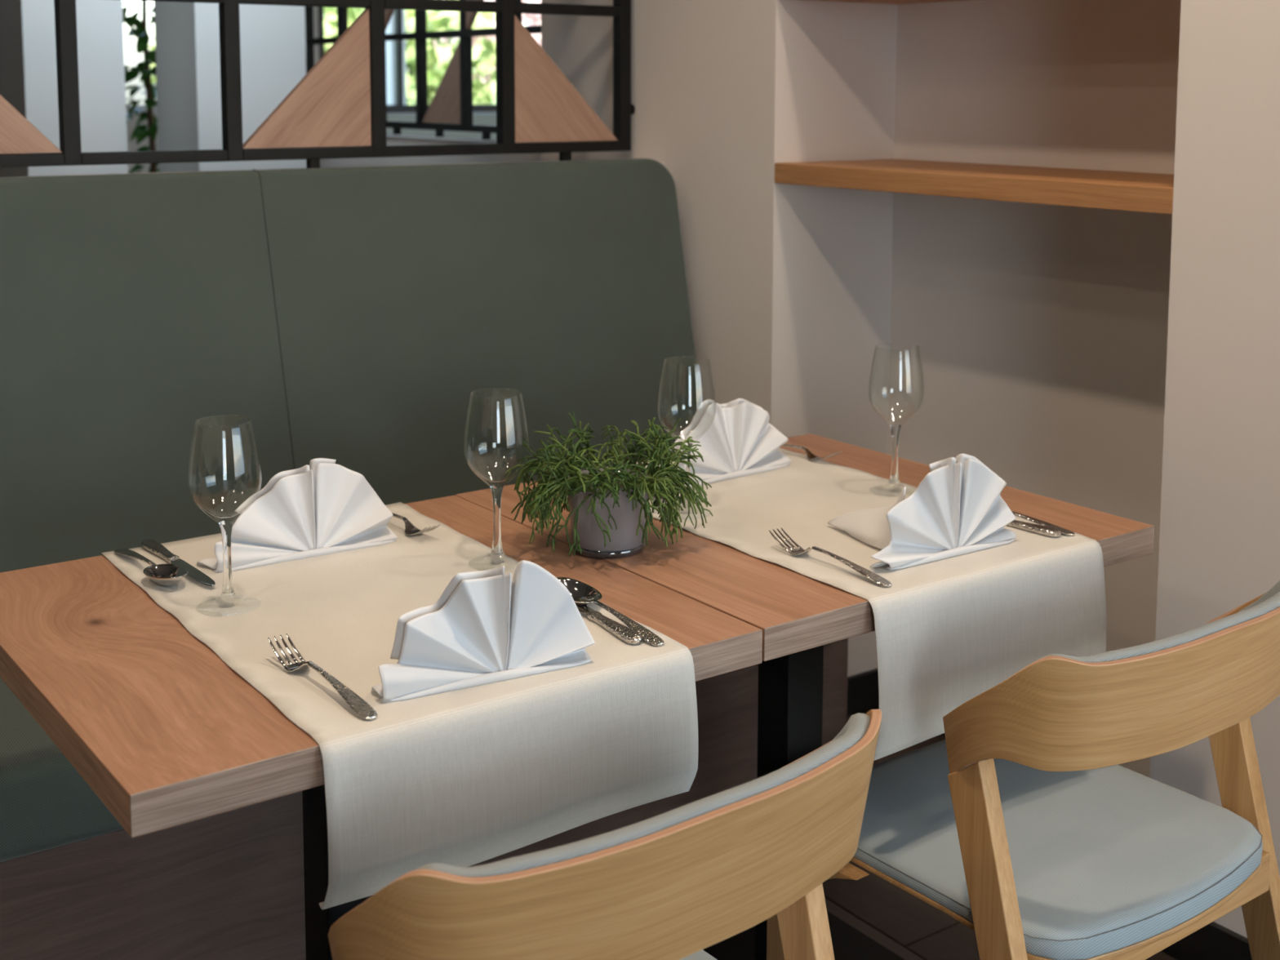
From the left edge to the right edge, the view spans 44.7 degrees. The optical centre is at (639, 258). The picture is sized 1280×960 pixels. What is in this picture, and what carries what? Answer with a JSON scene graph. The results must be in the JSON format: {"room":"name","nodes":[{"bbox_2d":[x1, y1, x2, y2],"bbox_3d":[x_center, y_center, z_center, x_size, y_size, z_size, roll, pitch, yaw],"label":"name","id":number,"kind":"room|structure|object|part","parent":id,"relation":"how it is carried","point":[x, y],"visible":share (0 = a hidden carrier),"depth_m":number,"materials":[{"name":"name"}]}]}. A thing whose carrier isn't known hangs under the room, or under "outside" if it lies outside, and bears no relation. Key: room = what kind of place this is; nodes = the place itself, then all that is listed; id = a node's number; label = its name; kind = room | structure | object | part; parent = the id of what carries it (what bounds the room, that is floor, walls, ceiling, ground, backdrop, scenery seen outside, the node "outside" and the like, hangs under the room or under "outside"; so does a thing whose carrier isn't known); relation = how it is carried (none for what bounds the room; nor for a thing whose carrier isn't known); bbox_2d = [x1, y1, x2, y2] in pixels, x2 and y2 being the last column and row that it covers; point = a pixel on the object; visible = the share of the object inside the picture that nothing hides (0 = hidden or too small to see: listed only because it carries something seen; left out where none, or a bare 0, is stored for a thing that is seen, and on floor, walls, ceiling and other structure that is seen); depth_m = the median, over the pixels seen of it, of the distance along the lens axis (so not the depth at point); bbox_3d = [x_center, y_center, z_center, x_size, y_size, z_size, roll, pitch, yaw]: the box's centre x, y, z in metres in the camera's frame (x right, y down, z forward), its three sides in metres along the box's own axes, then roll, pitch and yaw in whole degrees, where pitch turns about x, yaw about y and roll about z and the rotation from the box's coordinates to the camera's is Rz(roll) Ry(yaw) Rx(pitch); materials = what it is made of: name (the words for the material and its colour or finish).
{"room":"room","nodes":[
{"label":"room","id":0,"kind":"room"},
{"bbox_2d":[0,0,128,177],"bbox_3d":[-1.830,-0.548,4.897,0.298,2.700,0.390,-4,8,-35],"label":"wall pier","id":1,"kind":"object","parent":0,"point":[28,51],"visible":0.33,"depth_m":4.75,"materials":[{"name":"white paint"}]},
{"bbox_2d":[154,0,306,172],"bbox_3d":[-1.372,-0.583,5.221,0.372,2.700,0.390,-4,8,-35],"label":"wall pier","id":2,"kind":"object","parent":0,"point":[273,49],"visible":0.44,"depth_m":5.07,"materials":[{"name":"white paint"}]},
{"bbox_2d":[126,6,496,173],"bbox_3d":[-4.420,-0.767,6.821,14.000,2.700,0.150,-4,8,-35],"label":"wall","id":3,"kind":"structure","parent":0,"point":[131,145],"depth_m":8.08,"materials":[{"name":"white paint"}]},
{"bbox_2d":[122,0,157,115],"bbox_3d":[-2.645,-1.318,8.000,0.680,1.155,0.050,-4,8,-35],"label":"window","id":4,"kind":"structure","parent":3,"relation":"in","point":[131,58],"depth_m":8.05,"materials":[{"name":"white"}]},
{"bbox_3d":[-2.647,-0.768,8.061,0.580,0.050,0.050,-4,8,-35],"label":"frame","id":5,"kind":"part","parent":4,"relation":"part of","materials":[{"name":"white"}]},
{"bbox_2d":[318,0,541,112],"bbox_3d":[-0.780,-1.459,9.321,2.500,1.155,0.050,-4,8,-35],"label":"window","id":6,"kind":"structure","parent":3,"relation":"in","point":[400,55],"depth_m":9.04,"materials":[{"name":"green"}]},
{"bbox_3d":[-1.780,-1.383,8.613,0.045,1.155,0.050,-4,8,-35],"label":"frame","id":7,"kind":"part","parent":6,"relation":"part of","materials":[{"name":"grey metal"}]},
{"bbox_3d":[-0.781,-0.907,9.382,2.410,0.045,0.050,-4,8,-35],"label":"frame","id":8,"kind":"part","parent":6,"relation":"part of","materials":[{"name":"grey metal"}]},
{"bbox_2d":[386,112,496,138],"bbox_3d":[-0.703,-0.765,9.330,2.650,0.215,0.100,-4,8,-35],"label":"trim","id":9,"kind":"structure","parent":3,"relation":"attached to","point":[478,118],"depth_m":9.00,"materials":[{"name":"white paint"}]},
{"bbox_2d":[309,137,542,167],"bbox_3d":[-0.635,0.198,5.115,0.110,1.175,2.478,-4,8,-35],"label":"wall","id":10,"kind":"structure","parent":0,"point":[391,161],"depth_m":5.06,"materials":[{"name":"paint"}]},
{"bbox_2d":[386,132,535,143],"bbox_3d":[-0.636,-0.390,5.054,0.126,0.008,2.488,-4,8,-35],"label":"trim","id":11,"kind":"structure","parent":10,"relation":"on","point":[456,139],"depth_m":5.00,"materials":[{"name":"grey paint"}]},
{"bbox_2d":[304,0,541,139],"bbox_3d":[-0.635,-0.858,5.002,0.030,0.934,2.150,-4,8,-35],"label":"window frame","id":12,"kind":"structure","parent":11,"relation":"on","point":[451,108],"depth_m":5.03,"materials":[{"name":"black metal"}]},
{"bbox_3d":[-1.250,-0.966,5.859,0.030,0.912,0.030,-4,8,-35],"label":"post","id":13,"kind":"part","parent":12,"relation":"part of","materials":[{"name":"black metal"}]},
{"bbox_3d":[-1.162,-0.804,5.753,0.030,0.022,0.273,-4,8,-35],"label":"rail","id":14,"kind":"part","parent":12,"relation":"part of","materials":[{"name":"black metal"}]},
{"bbox_3d":[-1.074,-0.938,5.614,0.030,0.912,0.030,-4,8,-35],"label":"post","id":15,"kind":"part","parent":12,"relation":"part of","materials":[{"name":"black metal"}]},
{"bbox_3d":[-0.898,-0.910,5.369,0.030,0.912,0.030,-4,8,-35],"label":"post","id":16,"kind":"part","parent":12,"relation":"part of","materials":[{"name":"black metal"}]},
{"bbox_3d":[-0.811,-0.897,5.246,0.018,0.272,0.270,-4,8,-35],"label":"triangle panel","id":17,"kind":"part","parent":12,"relation":"part of","materials":[{"name":"brown wood"}]},
{"bbox_3d":[-0.811,-0.749,5.262,0.030,0.022,0.273,-4,8,-35],"label":"rail","id":18,"kind":"part","parent":12,"relation":"part of","materials":[{"name":"black metal"}]},
{"bbox_3d":[-0.812,-0.454,5.295,0.030,0.022,0.273,-4,8,-35],"label":"rail","id":19,"kind":"part","parent":12,"relation":"part of","materials":[{"name":"black metal"}]},
{"bbox_3d":[-0.723,-0.883,5.123,0.030,0.912,0.030,-4,8,-35],"label":"post","id":20,"kind":"part","parent":12,"relation":"part of","materials":[{"name":"black metal"}]},
{"bbox_3d":[-0.635,-0.722,5.017,0.030,0.022,0.273,-4,8,-35],"label":"rail","id":21,"kind":"part","parent":12,"relation":"part of","materials":[{"name":"black metal"}]},
{"bbox_3d":[-0.636,-0.427,5.050,0.030,0.022,0.273,-4,8,-35],"label":"rail","id":22,"kind":"part","parent":12,"relation":"part of","materials":[{"name":"black metal"}]},
{"bbox_3d":[-0.635,-0.574,5.033,0.018,0.272,0.270,-4,8,-35],"label":"triangle panel","id":23,"kind":"part","parent":12,"relation":"part of","materials":[{"name":"brown wood"}]},
{"bbox_3d":[-0.547,-0.856,4.878,0.030,0.912,0.030,-4,8,-35],"label":"post","id":24,"kind":"part","parent":12,"relation":"part of","materials":[{"name":"black metal"}]},
{"bbox_3d":[-0.459,-0.842,4.756,0.018,0.272,0.270,-4,8,-35],"label":"triangle panel","id":25,"kind":"part","parent":12,"relation":"part of","materials":[{"name":"brown wood"}]},
{"bbox_3d":[-0.460,-0.694,4.772,0.030,0.022,0.273,-4,8,-35],"label":"rail","id":26,"kind":"part","parent":12,"relation":"part of","materials":[{"name":"black metal"}]},
{"bbox_3d":[-0.460,-0.399,4.805,0.030,0.022,0.273,-4,8,-35],"label":"rail","id":27,"kind":"part","parent":12,"relation":"part of","materials":[{"name":"black metal"}]},
{"bbox_3d":[-0.371,-0.828,4.633,0.030,0.912,0.030,-4,8,-35],"label":"post","id":28,"kind":"part","parent":12,"relation":"part of","materials":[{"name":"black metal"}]},
{"bbox_3d":[-0.284,-0.667,4.527,0.030,0.022,0.273,-4,8,-35],"label":"rail","id":29,"kind":"part","parent":12,"relation":"part of","materials":[{"name":"black metal"}]},
{"bbox_2d":[541,0,1279,937],"bbox_3d":[0.778,-0.303,2.736,0.420,2.700,2.922,-4,8,-35],"label":"wall","id":30,"kind":"structure","parent":0,"point":[1126,364],"depth_m":3.04,"materials":[{"name":"paint"}]},
{"bbox_2d":[846,668,879,716],"bbox_3d":[0.403,0.947,3.323,0.332,0.085,0.012,-4,8,-35],"label":"baseboard","id":31,"kind":"structure","parent":30,"relation":"attached to","point":[863,687],"depth_m":3.37,"materials":[{"name":"black"}]},
{"bbox_2d":[810,0,964,4],"bbox_3d":[0.673,-0.500,2.788,0.332,0.040,0.927,-4,8,-35],"label":"wall shelf","id":32,"kind":"object","parent":30,"relation":"attached to","point":[884,2],"visible":1,"depth_m":3.14,"materials":[{"name":"brown wood"}]},
{"bbox_2d":[774,159,1173,214],"bbox_3d":[0.672,-0.139,2.828,0.332,0.040,0.927,-4,8,-35],"label":"wall shelf","id":33,"kind":"object","parent":30,"relation":"attached to","point":[1141,192],"visible":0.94,"depth_m":2.72,"materials":[{"name":"brown wood"}]},
{"bbox_2d":[1161,921,1251,959],"bbox_3d":[1.123,1.092,2.025,0.012,0.085,1.117,-4,8,-35],"label":"baseboard","id":34,"kind":"structure","parent":30,"relation":"attached to","point":[1213,941],"depth_m":2.37,"materials":[{"name":"black"}]},
{"bbox_2d":[822,706,1177,959],"bbox_3d":[-0.378,1.268,1.330,14.400,0.120,14.600,-4,8,-35],"label":"floor","id":35,"kind":"structure","parent":0,"point":[904,924],"depth_m":2.54,"materials":[{"name":"dark ceramic tile"},{"name":"grout"}]},
{"bbox_2d":[122,0,159,173],"bbox_3d":[-2.179,-0.569,6.898,0.541,2.300,0.534,-4,8,-35],"label":"hanging plant","id":36,"kind":"object","parent":35,"relation":"on","point":[141,132],"visible":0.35,"depth_m":6.84,"materials":[{"name":"green plant"}]},
{"bbox_2d":[0,495,762,959],"bbox_3d":[-0.353,0.774,1.846,0.700,0.750,0.700,-4,8,-35],"label":"table","id":37,"kind":"object","parent":35,"relation":"on","point":[165,733],"visible":0.42,"depth_m":1.62,"materials":[{"name":"brown wood"}]},
{"bbox_2d":[101,502,697,909],"bbox_3d":[-0.312,0.476,1.827,0.439,0.163,0.722,-4,8,-35],"label":"table runner","id":38,"kind":"object","parent":37,"relation":"on","point":[465,777],"visible":0.77,"depth_m":1.58,"materials":[{"name":"fabric"}]},
{"bbox_2d":[114,548,187,586],"bbox_3d":[-0.606,0.375,1.917,0.046,0.020,0.208,-5,8,-37],"label":"spoon","id":39,"kind":"object","parent":38,"relation":"on","point":[166,575],"visible":1,"depth_m":1.89,"materials":[{"name":"silver metal"}]},
{"bbox_3d":[-0.631,0.374,1.949,0.018,0.015,0.128,-5,8,-37],"label":"handle","id":40,"kind":"part","parent":39,"relation":"part of","materials":[{"name":"silver metal"}]},
{"bbox_2d":[142,564,187,586],"bbox_3d":[-0.568,0.380,1.867,0.046,0.020,0.081,-5,8,-37],"label":"bowl","id":41,"kind":"object","parent":39,"relation":"on","point":[166,575],"depth_m":1.88,"materials":[{"name":"grey metal"}]},
{"bbox_2d":[141,538,215,586],"bbox_3d":[-0.574,0.379,1.938,0.020,0.009,0.226,-5,8,-37],"label":"table knife","id":42,"kind":"object","parent":38,"relation":"on","point":[151,545],"visible":0.97,"depth_m":1.95,"materials":[{"name":"silver metal"}]},
{"bbox_3d":[-0.613,0.373,1.988,0.019,0.009,0.100,-5,8,-37],"label":"handle","id":43,"kind":"part","parent":42,"relation":"part of","materials":[{"name":"silver metal"}]},
{"bbox_3d":[-0.545,0.383,1.898,0.018,0.002,0.127,-5,8,-37],"label":"blade","id":44,"kind":"part","parent":42,"relation":"part of","materials":[{"name":"grey metal"}]},
{"bbox_2d":[187,414,262,616],"bbox_3d":[-0.473,0.292,1.779,0.081,0.217,0.081,0,6,-5],"label":"wine glass","id":45,"kind":"object","parent":38,"relation":"on","point":[228,591],"visible":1,"depth_m":1.78,"materials":[{"name":"clear glass"}]},
{"bbox_2d":[187,414,262,521],"bbox_3d":[-0.473,0.243,1.774,0.081,0.119,0.081,-4,8,-35],"label":"bowl","id":46,"kind":"object","parent":45,"relation":"on","point":[238,415],"depth_m":1.77,"materials":[{"name":"clear glass"}]},
{"bbox_3d":[-0.473,0.345,1.785,0.018,0.086,0.018,-4,8,-35],"label":"stem","id":47,"kind":"part","parent":45,"relation":"part of","materials":[{"name":"clear glass"}]},
{"bbox_2d":[196,457,397,573],"bbox_3d":[-0.457,0.313,2.015,0.253,0.124,0.140,-4,8,-35],"label":"folded napkin","id":48,"kind":"object","parent":38,"relation":"on","point":[322,507],"visible":0.98,"depth_m":1.98,"materials":[{"name":"white fabric"}]},
{"bbox_2d":[267,633,377,719],"bbox_3d":[-0.316,0.415,1.550,0.025,0.023,0.206,-5,8,-38],"label":"fork","id":49,"kind":"object","parent":38,"relation":"on","point":[364,710],"visible":1,"depth_m":1.53,"materials":[{"name":"silver metal"}]},
{"bbox_3d":[-0.293,0.421,1.521,0.018,0.018,0.132,-5,8,-38],"label":"handle","id":50,"kind":"part","parent":49,"relation":"part of","materials":[{"name":"silver metal"}]},
{"bbox_2d":[391,512,439,535],"bbox_3d":[-0.335,0.352,2.118,0.025,0.023,0.206,-5,8,-39],"label":"fork","id":51,"kind":"object","parent":38,"relation":"on","point":[410,529],"visible":0.76,"depth_m":2.08,"materials":[{"name":"silver metal"}]},
{"bbox_3d":[-0.359,0.351,2.147,0.018,0.018,0.132,-5,8,-39],"label":"handle","id":52,"kind":"part","parent":51,"relation":"part of","materials":[{"name":"silver metal"}]},
{"bbox_2d":[371,560,595,702],"bbox_3d":[-0.185,0.359,1.614,0.240,0.122,0.172,-4,8,-35],"label":"folded napkin","id":53,"kind":"object","parent":38,"relation":"on","point":[487,626],"visible":1,"depth_m":1.56,"materials":[{"name":"white fabric"}]},
{"bbox_2d":[463,387,528,571],"bbox_3d":[-0.179,0.275,1.943,0.081,0.217,0.081,4,7,31],"label":"wine glass","id":54,"kind":"object","parent":38,"relation":"on","point":[496,490],"visible":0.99,"depth_m":1.94,"materials":[{"name":"clear glass"}]},
{"bbox_2d":[463,387,528,484],"bbox_3d":[-0.179,0.226,1.937,0.081,0.119,0.081,4,7,31],"label":"bowl","id":55,"kind":"object","parent":54,"relation":"on","point":[503,388],"depth_m":1.93,"materials":[{"name":"clear glass"}]},
{"bbox_3d":[-0.179,0.328,1.948,0.018,0.086,0.018,4,7,31],"label":"stem","id":56,"kind":"part","parent":54,"relation":"part of","materials":[{"name":"clear glass"}]},
{"bbox_2d":[573,597,642,644],"bbox_3d":[-0.061,0.399,1.764,0.020,0.009,0.226,-4,7,-31],"label":"table knife","id":57,"kind":"object","parent":38,"relation":"on","point":[628,635],"visible":0.76,"depth_m":1.71,"materials":[{"name":"silver metal"}]},
{"bbox_3d":[-0.087,0.394,1.806,0.018,0.002,0.127,-4,7,-31],"label":"blade","id":58,"kind":"part","parent":57,"relation":"part of","materials":[{"name":"grey metal"}]},
{"bbox_3d":[-0.028,0.405,1.710,0.019,0.009,0.100,-4,7,-31],"label":"handle","id":59,"kind":"part","parent":57,"relation":"part of","materials":[{"name":"silver metal"}]},
{"bbox_2d":[557,577,664,645],"bbox_3d":[-0.038,0.395,1.750,0.046,0.020,0.208,-4,8,-35],"label":"spoon","id":60,"kind":"object","parent":38,"relation":"on","point":[585,594],"visible":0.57,"depth_m":1.77,"materials":[{"name":"silver metal"}]},
{"bbox_2d":[557,577,602,605],"bbox_3d":[-0.074,0.389,1.802,0.046,0.020,0.081,-4,8,-35],"label":"bowl","id":61,"kind":"object","parent":60,"relation":"on","point":[585,594],"depth_m":1.81,"materials":[{"name":"grey metal"}]},
{"bbox_3d":[-0.015,0.401,1.717,0.018,0.015,0.128,-4,8,-35],"label":"handle","id":62,"kind":"part","parent":60,"relation":"part of","materials":[{"name":"silver metal"}]},
{"bbox_2d":[0,158,848,959],"bbox_3d":[-1.411,0.526,2.018,4.003,1.199,0.647,-4,8,-35],"label":"upholstered bench","id":63,"kind":"object","parent":35,"relation":"on","point":[354,316],"visible":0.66,"depth_m":2.72,"materials":[{"name":"green leather"},{"name":"woven fabric"}]},
{"bbox_3d":[-1.349,0.749,1.956,4.003,0.130,0.435,-4,8,-35],"label":"seat","id":64,"kind":"part","parent":63,"relation":"part of","materials":[{"name":"fabric"}]},
{"bbox_3d":[-1.532,0.300,2.165,4.003,0.779,0.226,-4,8,-35],"label":"backrest","id":65,"kind":"part","parent":63,"relation":"part of","materials":[{"name":"green fabric"}]},
{"bbox_3d":[-1.375,0.969,2.012,4.000,0.320,0.485,-4,8,-35],"label":"panel","id":66,"kind":"part","parent":63,"relation":"part of","materials":[{"name":"green fabric"}]},
{"bbox_2d":[328,709,881,959],"bbox_3d":[-0.088,0.806,1.515,0.552,0.760,0.521,-5,8,-38],"label":"armchair","id":67,"kind":"object","parent":35,"relation":"on","point":[677,883],"visible":1,"depth_m":1.26,"materials":[{"name":"brown wood"}]},
{"bbox_2d":[680,949,717,959],"bbox_3d":[-0.103,0.768,1.531,0.454,0.036,0.470,-5,8,-38],"label":"seat cushion","id":68,"kind":"object","parent":67,"relation":"on","point":[700,955],"depth_m":1.65,"materials":[{"name":"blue fabric"}]},
{"bbox_3d":[0.199,0.876,1.548,0.026,0.615,0.205,-5,8,-38],"label":"leg","id":69,"kind":"part","parent":67,"relation":"part of","materials":[{"name":"brown wood"}]},
{"bbox_2d":[455,433,1154,959],"bbox_3d":[0.216,0.730,2.253,0.700,0.751,0.700,-4,8,-36],"label":"table","id":70,"kind":"object","parent":35,"relation":"on","point":[797,615],"visible":0.26,"depth_m":2.13,"materials":[{"name":"brown wood"}]},
{"bbox_2d":[504,411,713,558],"bbox_3d":[-0.043,0.289,2.012,0.280,0.175,0.250,-4,8,-35],"label":"potted plant","id":71,"kind":"object","parent":70,"relation":"on","point":[608,508],"visible":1,"depth_m":1.97,"materials":[{"name":"green plant"}]},
{"bbox_3d":[-0.041,0.326,2.017,0.108,0.084,0.108,-4,8,-35],"label":"pot","id":72,"kind":"part","parent":71,"relation":"part of","materials":[{"name":"grey ceramic"}]},
{"bbox_3d":[0.215,1.099,2.294,0.450,0.008,0.450,-4,8,-36],"label":"foot plate","id":73,"kind":"part","parent":70,"relation":"part of","materials":[{"name":"black metal"}]},
{"bbox_2d":[605,447,1106,760],"bbox_3d":[0.238,0.451,2.223,0.422,0.199,0.723,-4,8,-36],"label":"table runner","id":74,"kind":"object","parent":70,"relation":"on","point":[948,631],"visible":0.62,"depth_m":1.97,"materials":[{"name":"fabric"}]},
{"bbox_2d":[657,360,715,519],"bbox_3d":[0.065,0.249,2.171,0.081,0.217,0.081,-1,6,-8],"label":"wine glass","id":75,"kind":"object","parent":74,"relation":"on","point":[686,468],"visible":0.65,"depth_m":2.17,"materials":[{"name":"clear glass"}]},
{"bbox_3d":[0.065,0.302,2.177,0.018,0.086,0.018,-1,6,-8],"label":"stem","id":76,"kind":"part","parent":75,"relation":"part of","materials":[{"name":"clear glass"}]},
{"bbox_2d":[657,360,715,439],"bbox_3d":[0.065,0.200,2.166,0.081,0.119,0.081,-1,6,-8],"label":"bowl","id":77,"kind":"object","parent":75,"relation":"on","point":[709,360],"depth_m":2.16,"materials":[{"name":"clear glass"}]},
{"bbox_2d":[669,398,791,487],"bbox_3d":[0.111,0.267,2.418,0.245,0.127,0.136,-4,8,-35],"label":"folded napkin","id":78,"kind":"object","parent":74,"relation":"on","point":[741,441],"visible":0.93,"depth_m":2.38,"materials":[{"name":"white fabric"}]},
{"bbox_2d":[782,444,843,460],"bbox_3d":[0.243,0.307,2.529,0.025,0.023,0.206,-6,9,-43],"label":"fork","id":79,"kind":"object","parent":74,"relation":"on","point":[811,456],"visible":0.75,"depth_m":2.50,"materials":[{"name":"silver metal"}]},
{"bbox_3d":[0.217,0.306,2.556,0.018,0.018,0.132,-6,9,-43],"label":"handle","id":80,"kind":"part","parent":79,"relation":"part of","materials":[{"name":"silver metal"}]},
{"bbox_2d":[768,527,891,586],"bbox_3d":[0.237,0.372,1.942,0.025,0.023,0.206,-4,8,-36],"label":"fork","id":81,"kind":"object","parent":74,"relation":"on","point":[871,575],"visible":1,"depth_m":1.94,"materials":[{"name":"silver metal"}]},
{"bbox_3d":[0.259,0.378,1.913,0.018,0.018,0.132,-5,8,-36],"label":"handle","id":82,"kind":"part","parent":81,"relation":"part of","materials":[{"name":"silver metal"}]},
{"bbox_2d":[868,342,924,497],"bbox_3d":[0.376,0.236,2.293,0.081,0.217,0.081,2,7,18],"label":"wine glass","id":83,"kind":"object","parent":74,"relation":"on","point":[895,428],"visible":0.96,"depth_m":2.29,"materials":[{"name":"clear glass"}]},
{"bbox_3d":[0.376,0.289,2.299,0.018,0.086,0.018,2,7,18],"label":"stem","id":84,"kind":"part","parent":83,"relation":"part of","materials":[{"name":"clear glass"}]},
{"bbox_2d":[868,342,924,426],"bbox_3d":[0.377,0.187,2.287,0.081,0.119,0.081,2,7,18],"label":"bowl","id":85,"kind":"object","parent":83,"relation":"on","point":[907,343],"depth_m":2.29,"materials":[{"name":"clear glass"}]},
{"bbox_2d":[826,453,1016,570],"bbox_3d":[0.338,0.308,2.046,0.256,0.128,0.202,-4,8,-35],"label":"folded napkin","id":86,"kind":"object","parent":74,"relation":"on","point":[958,508],"visible":1,"depth_m":1.99,"materials":[{"name":"white fabric"}]},
{"bbox_2d":[1006,520,1061,537],"bbox_3d":[0.481,0.357,2.149,0.020,0.009,0.226,-6,8,-42],"label":"table knife","id":87,"kind":"object","parent":74,"relation":"on","point":[1038,529],"visible":0.44,"depth_m":2.09,"materials":[{"name":"silver metal"}]},
{"bbox_2d":[1011,511,1075,536],"bbox_3d":[0.506,0.351,2.148,0.046,0.020,0.208,-6,9,-43],"label":"spoon","id":88,"kind":"object","parent":74,"relation":"on","point":[1064,531],"visible":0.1,"depth_m":2.10,"materials":[{"name":"silver metal"}]},
{"bbox_2d":[766,580,1279,959],"bbox_3d":[0.510,0.759,1.960,0.552,0.760,0.521,-5,8,-37],"label":"armchair","id":89,"kind":"object","parent":35,"relation":"on","point":[1024,826],"visible":0.96,"depth_m":1.79,"materials":[{"name":"brown wood"}]},
{"bbox_3d":[0.220,0.938,1.961,0.026,0.402,0.159,-5,8,-37],"label":"leg","id":90,"kind":"part","parent":89,"relation":"part of","materials":[{"name":"brown wood"}]},
{"bbox_3d":[0.415,0.860,1.697,0.026,0.615,0.205,-5,8,-37],"label":"leg","id":91,"kind":"part","parent":89,"relation":"part of","materials":[{"name":"brown wood"}]},
{"bbox_2d":[853,739,1262,959],"bbox_3d":[0.495,0.720,1.976,0.454,0.036,0.470,-5,8,-37],"label":"seat cushion","id":92,"kind":"object","parent":89,"relation":"on","point":[1112,861],"depth_m":1.89,"materials":[{"name":"blue fabric"}]},
{"bbox_3d":[0.607,0.788,1.836,0.457,0.050,0.023,-5,8,-37],"label":"rail","id":93,"kind":"part","parent":89,"relation":"part of","materials":[{"name":"brown wood"}]},
{"bbox_3d":[0.798,0.829,1.988,0.026,0.615,0.205,-5,8,-37],"label":"leg","id":94,"kind":"part","parent":89,"relation":"part of","materials":[{"name":"brown wood"}]},
{"bbox_3d":[-1.733,0.503,2.329,4.240,1.175,0.190,-4,8,-35],"label":"wall","id":95,"kind":"structure","parent":0,"visible":0},
{"bbox_2d":[0,159,664,177],"bbox_3d":[-1.732,-0.085,2.264,4.240,0.008,0.206,-4,8,-35],"label":"trim","id":96,"kind":"structure","parent":95,"relation":"on","point":[663,163],"depth_m":3.08,"materials":[{"name":"grey paint"}]},
{"bbox_2d":[0,0,635,168],"bbox_3d":[-1.625,-0.564,2.312,3.948,0.934,0.030,-4,8,-35],"label":"screen","id":97,"kind":"object","parent":96,"relation":"on","point":[340,103],"visible":0.99,"depth_m":3.09,"materials":[{"name":"black metal"}]},
{"bbox_3d":[-1.141,-0.316,2.686,0.268,0.272,0.018,-4,8,-35],"label":"triangle panel","id":98,"kind":"part","parent":97,"relation":"part of","materials":[{"name":"brown wood"}]},
{"bbox_3d":[-1.142,-0.169,2.703,0.270,0.022,0.030,-4,8,-35],"label":"rail","id":99,"kind":"part","parent":97,"relation":"part of","materials":[{"name":"black metal"}]},
{"bbox_3d":[-1.018,-0.621,2.740,0.030,0.912,0.030,-4,8,-35],"label":"post","id":100,"kind":"part","parent":97,"relation":"part of","materials":[{"name":"black metal"}]},
{"bbox_3d":[-0.897,-0.188,2.876,0.270,0.022,0.030,-4,8,-35],"label":"rail","id":101,"kind":"part","parent":97,"relation":"part of","materials":[{"name":"black metal"}]},
{"bbox_3d":[-0.896,-0.482,2.843,0.270,0.022,0.030,-4,8,-35],"label":"rail","id":102,"kind":"part","parent":97,"relation":"part of","materials":[{"name":"black metal"}]},
{"bbox_3d":[-0.773,-0.639,2.914,0.030,0.912,0.030,-4,8,-35],"label":"post","id":103,"kind":"part","parent":97,"relation":"part of","materials":[{"name":"black metal"}]},
{"bbox_3d":[-0.651,-0.501,3.017,0.270,0.022,0.030,-4,8,-35],"label":"rail","id":104,"kind":"part","parent":97,"relation":"part of","materials":[{"name":"black metal"}]},
{"bbox_3d":[-0.652,-0.353,3.033,0.268,0.272,0.018,-4,8,-35],"label":"triangle panel","id":105,"kind":"part","parent":97,"relation":"part of","materials":[{"name":"brown wood"}]},
{"bbox_3d":[-0.652,-0.206,3.049,0.270,0.022,0.030,-4,8,-35],"label":"rail","id":106,"kind":"part","parent":97,"relation":"part of","materials":[{"name":"black metal"}]},
{"bbox_3d":[-0.529,-0.658,3.087,0.030,0.912,0.030,-4,8,-35],"label":"post","id":107,"kind":"part","parent":97,"relation":"part of","materials":[{"name":"black metal"}]},
{"bbox_3d":[-0.407,-0.519,3.190,0.270,0.022,0.030,-4,8,-35],"label":"rail","id":108,"kind":"part","parent":97,"relation":"part of","materials":[{"name":"black metal"}]},
{"bbox_3d":[-0.407,-0.225,3.223,0.270,0.022,0.030,-4,8,-35],"label":"rail","id":109,"kind":"part","parent":97,"relation":"part of","materials":[{"name":"black metal"}]},
{"bbox_3d":[-0.284,-0.676,3.260,0.030,0.912,0.030,-4,8,-35],"label":"post","id":110,"kind":"part","parent":97,"relation":"part of","materials":[{"name":"black metal"}]},
{"bbox_3d":[-0.162,-0.390,3.379,0.268,0.272,0.018,-4,8,-35],"label":"triangle panel","id":111,"kind":"part","parent":97,"relation":"part of","materials":[{"name":"brown wood"}]},
{"bbox_3d":[-0.162,-0.538,3.363,0.270,0.022,0.030,-4,8,-35],"label":"rail","id":112,"kind":"part","parent":97,"relation":"part of","materials":[{"name":"black metal"}]},
{"bbox_3d":[-0.163,-0.243,3.396,0.270,0.022,0.030,-4,8,-35],"label":"rail","id":113,"kind":"part","parent":97,"relation":"part of","materials":[{"name":"black metal"}]},
{"bbox_3d":[-0.039,-0.695,3.434,0.030,0.912,0.030,-4,8,-35],"label":"post","id":114,"kind":"part","parent":97,"relation":"part of","materials":[{"name":"black metal"}]}
]}

